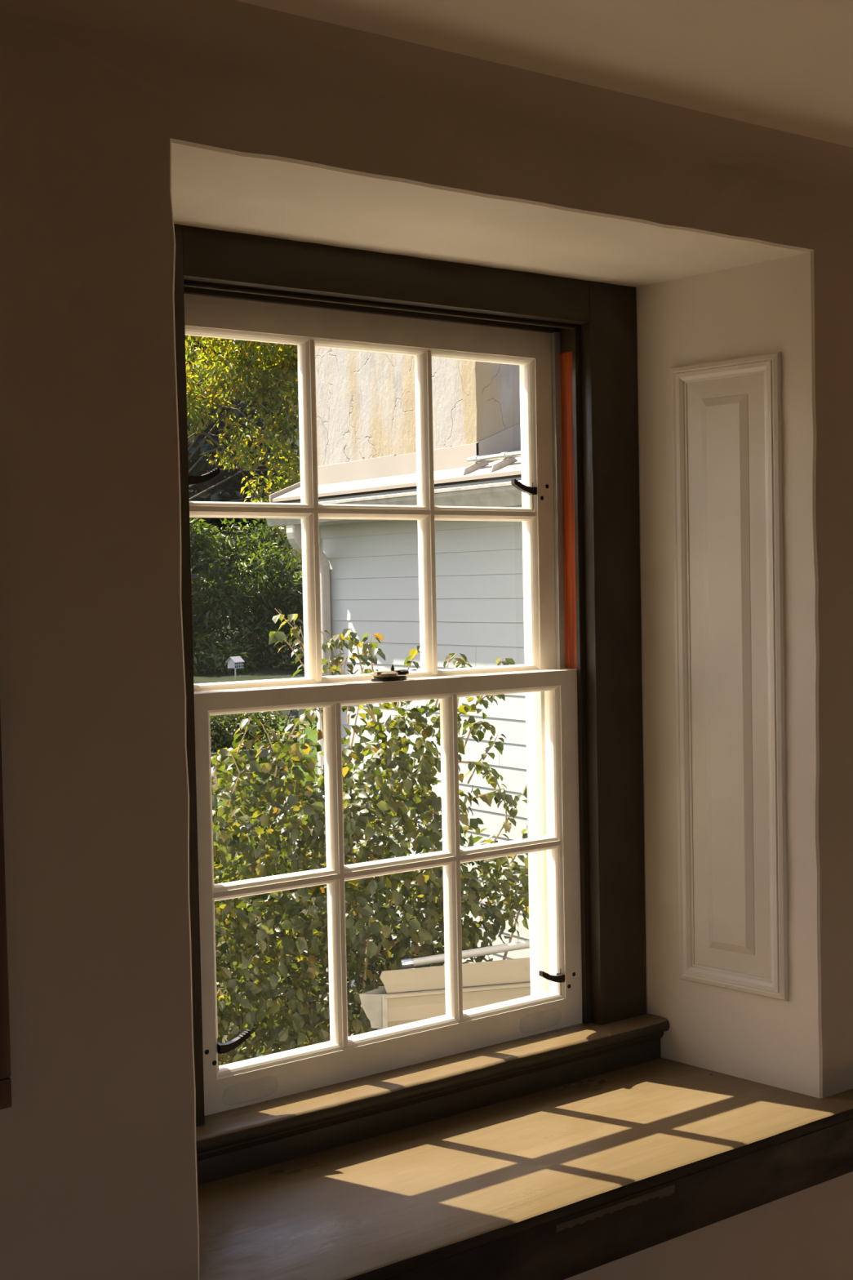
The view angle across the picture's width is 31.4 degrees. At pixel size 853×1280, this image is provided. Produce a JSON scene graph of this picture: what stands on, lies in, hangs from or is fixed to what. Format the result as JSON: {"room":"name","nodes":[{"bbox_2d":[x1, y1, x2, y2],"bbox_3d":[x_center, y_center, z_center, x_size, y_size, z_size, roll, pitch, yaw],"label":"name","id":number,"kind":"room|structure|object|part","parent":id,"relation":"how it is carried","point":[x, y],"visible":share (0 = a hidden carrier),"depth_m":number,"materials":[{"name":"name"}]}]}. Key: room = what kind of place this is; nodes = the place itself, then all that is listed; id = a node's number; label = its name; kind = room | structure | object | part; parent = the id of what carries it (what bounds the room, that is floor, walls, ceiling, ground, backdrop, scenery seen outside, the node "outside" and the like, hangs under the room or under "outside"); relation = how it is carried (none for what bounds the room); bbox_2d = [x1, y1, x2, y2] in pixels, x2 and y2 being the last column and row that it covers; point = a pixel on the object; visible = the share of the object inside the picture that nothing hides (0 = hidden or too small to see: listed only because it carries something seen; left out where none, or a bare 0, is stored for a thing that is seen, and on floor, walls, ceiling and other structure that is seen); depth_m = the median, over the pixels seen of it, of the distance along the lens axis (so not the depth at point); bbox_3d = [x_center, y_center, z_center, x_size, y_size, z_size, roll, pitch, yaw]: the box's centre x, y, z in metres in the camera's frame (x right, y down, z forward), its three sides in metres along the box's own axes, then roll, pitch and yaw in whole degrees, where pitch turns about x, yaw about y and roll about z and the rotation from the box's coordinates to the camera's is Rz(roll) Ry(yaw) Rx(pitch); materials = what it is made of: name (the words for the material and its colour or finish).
{"room":"house room","nodes":[
{"label":"house room","id":0,"kind":"room"},
{"bbox_2d":[0,12,852,1279],"bbox_3d":[-0.136,0.462,2.409,5.800,5.772,0.611,-3,2,-36],"label":"wall","id":1,"kind":"structure","parent":0,"point":[109,142],"depth_m":1.90,"materials":[{"name":"paint"}]},
{"bbox_2d":[0,715,11,1109],"bbox_3d":[-0.760,0.182,1.564,0.660,0.746,0.018,-3,2,-36],"label":"picture frame","id":2,"kind":"object","parent":1,"relation":"attached to","point":[5,1051],"visible":1,"depth_m":1.75,"materials":[{"name":"brown wood"}]},
{"bbox_3d":[-0.753,0.537,1.577,0.660,0.035,0.018,-3,2,-36],"label":"frame rail","id":3,"kind":"part","parent":2,"relation":"part of","materials":[{"name":"brown wood"}]},
{"bbox_2d":[173,223,646,1126],"bbox_3d":[-0.108,0.087,2.688,1.062,1.470,0.298,-3,2,-36],"label":"window","id":4,"kind":"structure","parent":1,"relation":"in","point":[548,677],"depth_m":2.71,"materials":[{"name":"paint"}]},
{"bbox_3d":[-0.412,0.064,2.301,0.118,1.384,0.028,-3,2,-36],"label":"casing","id":5,"kind":"part","parent":4,"relation":"part of","materials":[{"name":"paint"}]},
{"bbox_3d":[-0.095,-0.234,2.650,0.812,0.675,0.042,-3,2,-36],"label":"sash","id":6,"kind":"part","parent":4,"relation":"part of","materials":[{"name":"paint"}]},
{"bbox_3d":[-0.043,-0.606,2.555,0.826,0.077,0.027,-3,2,-36],"label":"head casing","id":7,"kind":"part","parent":4,"relation":"part of","materials":[{"name":"paint"}]},
{"bbox_3d":[-0.049,0.404,2.627,0.822,0.669,0.042,-3,2,-36],"label":"sash","id":8,"kind":"part","parent":4,"relation":"part of","materials":[{"name":"paint"}]},
{"bbox_3d":[-0.045,0.051,2.623,0.031,0.018,0.022,-3,2,-36],"label":"lock lever","id":9,"kind":"part","parent":4,"relation":"part of","materials":[{"name":"brown metal"}]},
{"bbox_3d":[0.352,0.030,2.854,0.118,1.384,0.028,-3,2,-36],"label":"casing","id":10,"kind":"part","parent":4,"relation":"part of","materials":[{"name":"paint"}]},
{"bbox_2d":[195,1013,669,1185],"bbox_3d":[-0.019,0.776,2.604,1.080,0.086,0.142,-3,2,-36],"label":"window stool","id":11,"kind":"structure","parent":1,"relation":"attached to","point":[229,1143],"depth_m":2.54,"materials":[{"name":"paint"}]},
{"bbox_2d":[197,1057,852,1279],"bbox_3d":[0.149,0.871,2.433,1.460,0.113,0.421,-3,2,-36],"label":"window sill","id":12,"kind":"structure","parent":1,"relation":"attached to","point":[562,1182],"depth_m":2.33,"materials":[{"name":"paint"}]},
{"bbox_3d":[0.253,0.885,2.291,1.440,0.091,0.063,-3,2,-36],"label":"sill","id":13,"kind":"part","parent":12,"relation":"part of","materials":[{"name":"paint"}]},
{"bbox_2d":[671,351,788,1000],"bbox_3d":[0.543,0.067,2.737,0.014,1.138,0.231,-3,3,-45],"label":"wall panel","id":14,"kind":"object","parent":1,"relation":"attached to","point":[727,429],"visible":1,"depth_m":2.73,"materials":[{"name":"paint"}]},
{"bbox_2d":[0,0,852,195],"bbox_3d":[1.350,-0.802,0.280,5.800,0.195,4.642,-3,2,-36],"label":"ceiling","id":15,"kind":"structure","parent":0,"point":[762,87],"depth_m":2.09,"materials":[{"name":"paint"}]},
{"label":"outside","id":16,"kind":"structure","parent":0,"visible":0},
{"bbox_2d":[188,361,314,720],"bbox_3d":[-14.927,-8.849,47.477,90.000,17.798,90.000,-3,2,-36],"label":"ground","id":17,"kind":"structure","parent":16,"point":[264,673],"depth_m":21.69,"materials":[{"name":"green plant"}]},
{"bbox_2d":[225,656,244,680],"bbox_3d":[-2.517,0.485,20.006,0.164,0.536,0.194,0,2,34],"label":"birdhouse","id":18,"kind":"object","parent":17,"relation":"on","point":[233,662],"visible":0.91,"depth_m":19.95,"materials":[{"name":"white wood"}]},
{"bbox_2d":[185,335,299,592],"bbox_3d":[-4.460,-4.650,30.037,4.732,8.764,4.573,-2,2,-21],"label":"tree","id":19,"kind":"object","parent":17,"relation":"on","point":[229,490],"visible":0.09,"depth_m":29.68,"materials":[{"name":"green plant"}]},
{"bbox_2d":[185,335,302,570],"bbox_3d":[-1.969,-2.116,18.464,4.413,5.848,2.394,-1,2,-1],"label":"tree","id":20,"kind":"object","parent":17,"relation":"on","point":[262,384],"visible":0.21,"depth_m":18.23,"materials":[{"name":"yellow plant"}]},
{"bbox_2d":[189,371,297,564],"bbox_3d":[-5.461,-6.404,37.337,4.863,10.127,4.894,-3,2,-36],"label":"tree","id":21,"kind":"object","parent":17,"relation":"on","point":[279,408],"visible":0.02,"depth_m":37.21,"materials":[{"name":"green plant"}]},
{"bbox_2d":[189,517,304,675],"bbox_3d":[-2.819,-0.368,22.731,4.518,3.641,2.815,-1,2,3],"label":"shrub","id":22,"kind":"object","parent":17,"relation":"on","point":[260,561],"visible":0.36,"depth_m":22.45,"materials":[{"name":"green plant"}]},
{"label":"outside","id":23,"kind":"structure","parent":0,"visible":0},
{"bbox_2d":[216,897,316,1057],"bbox_3d":[-7.870,2.455,7.747,54.000,1.193,17.024,-3,2,-36],"label":"ground","id":24,"kind":"structure","parent":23,"point":[313,899],"depth_m":9.35,"materials":[{"name":"soil"}]},
{"bbox_2d":[210,608,528,1066],"bbox_3d":[-0.608,1.420,6.271,1.800,3.114,2.039,0,2,34],"label":"leafy bush","id":25,"kind":"object","parent":24,"relation":"on","point":[297,1020],"visible":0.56,"depth_m":5.94,"materials":[{"name":"green plant"}]},
{"bbox_3d":[-0.403,2.152,6.088,0.099,1.651,0.532,-1,2,16],"label":"stem","id":26,"kind":"part","parent":25,"relation":"part of","materials":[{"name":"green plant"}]},
{"bbox_3d":[-0.371,1.972,6.321,0.050,1.988,0.374,1,3,40],"label":"stem","id":27,"kind":"part","parent":25,"relation":"part of","materials":[{"name":"green plant"}]},
{"bbox_3d":[-0.164,1.821,6.157,0.452,2.294,0.220,-3,2,-36],"label":"stem","id":28,"kind":"part","parent":25,"relation":"part of","materials":[{"name":"brown plant"}]},
{"bbox_3d":[-0.264,2.018,6.080,0.037,1.914,0.323,-2,2,-18],"label":"stem","id":29,"kind":"part","parent":25,"relation":"part of","materials":[{"name":"green plant"}]},
{"bbox_3d":[-0.261,1.900,6.073,0.367,2.147,0.135,0,2,30],"label":"stem","id":30,"kind":"part","parent":25,"relation":"part of","materials":[{"name":"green plant"}]},
{"bbox_3d":[-0.191,1.826,6.164,0.528,2.287,0.035,-2,2,-16],"label":"stem","id":31,"kind":"part","parent":25,"relation":"part of","materials":[{"name":"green plant"}]},
{"bbox_3d":[-0.012,2.037,6.369,1.056,1.849,0.142,-2,2,-23],"label":"stem","id":32,"kind":"part","parent":25,"relation":"part of","materials":[{"name":"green plant"}]},
{"bbox_2d":[266,346,529,993],"bbox_3d":[2.362,-0.076,7.885,4.296,6.036,5.327,-3,2,-36],"label":"house wing","id":33,"kind":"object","parent":24,"relation":"on","point":[366,401],"visible":0.24,"depth_m":7.83,"materials":[{"name":"white"}]},
{"bbox_2d":[359,939,530,1029],"bbox_3d":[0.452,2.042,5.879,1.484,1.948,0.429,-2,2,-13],"label":"window planter box","id":34,"kind":"object","parent":24,"relation":"on","point":[407,995],"visible":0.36,"depth_m":5.56,"materials":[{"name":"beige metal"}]},
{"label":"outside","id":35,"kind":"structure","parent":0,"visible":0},
{"bbox_2d":[211,714,318,873],"bbox_3d":[-1.179,1.420,13.175,76.678,1.073,6.904,-2,2,-18],"label":"ground","id":36,"kind":"structure","parent":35,"point":[313,736],"depth_m":13.26,"materials":[{"name":"green plant"}]},
{"bbox_2d":[210,746,286,792],"bbox_3d":[-1.698,1.125,12.066,1.350,0.460,0.090,-3,2,-36],"label":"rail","id":37,"kind":"object","parent":36,"relation":"on","point":[263,753],"visible":0.09,"depth_m":12.22,"materials":[{"name":"white wood"}]},
{"bbox_3d":[-1.658,1.127,12.113,0.070,0.450,0.060,-3,2,-36],"label":"post","id":38,"kind":"part","parent":37,"relation":"part of","materials":[{"name":"white wood"}]},
{"bbox_3d":[-1.684,0.930,12.034,1.350,0.070,0.030,-3,2,-36],"label":"rail","id":39,"kind":"part","parent":37,"relation":"part of","materials":[{"name":"white wood"}]},
{"bbox_2d":[209,709,305,766],"bbox_3d":[-1.800,0.852,12.857,1.700,0.800,0.861,-3,2,-36],"label":"hedge","id":40,"kind":"object","parent":36,"relation":"on","point":[222,733],"visible":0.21,"depth_m":12.93,"materials":[{"name":"green plant"}]},
{"bbox_2d":[280,709,298,742],"bbox_3d":[-1.288,0.826,14.010,0.075,0.470,0.274,0,3,38],"label":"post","id":41,"kind":"object","parent":36,"relation":"on","point":[291,713],"visible":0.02,"depth_m":14.06,"materials":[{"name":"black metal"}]},
{"bbox_3d":[-1.229,0.822,14.086,0.070,0.470,0.060,-3,2,-36],"label":"post","id":42,"kind":"part","parent":41,"relation":"part of","materials":[{"name":"white metal"}]},
{"bbox_2d":[291,724,306,750],"bbox_3d":[-1.141,0.877,13.639,0.182,0.232,0.076,-3,2,-36],"label":"flower","id":43,"kind":"object","parent":36,"relation":"on","point":[301,729],"visible":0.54,"depth_m":13.64,"materials":[{"name":"white plant"}]},
{"bbox_2d":[309,707,316,730],"bbox_3d":[-0.452,0.747,15.060,1.586,0.714,0.674,-2,2,-24],"label":"shrub","id":44,"kind":"object","parent":36,"relation":"on","point":[315,709],"visible":0.02,"depth_m":14.67,"materials":[{"name":"green plant"}]}
]}

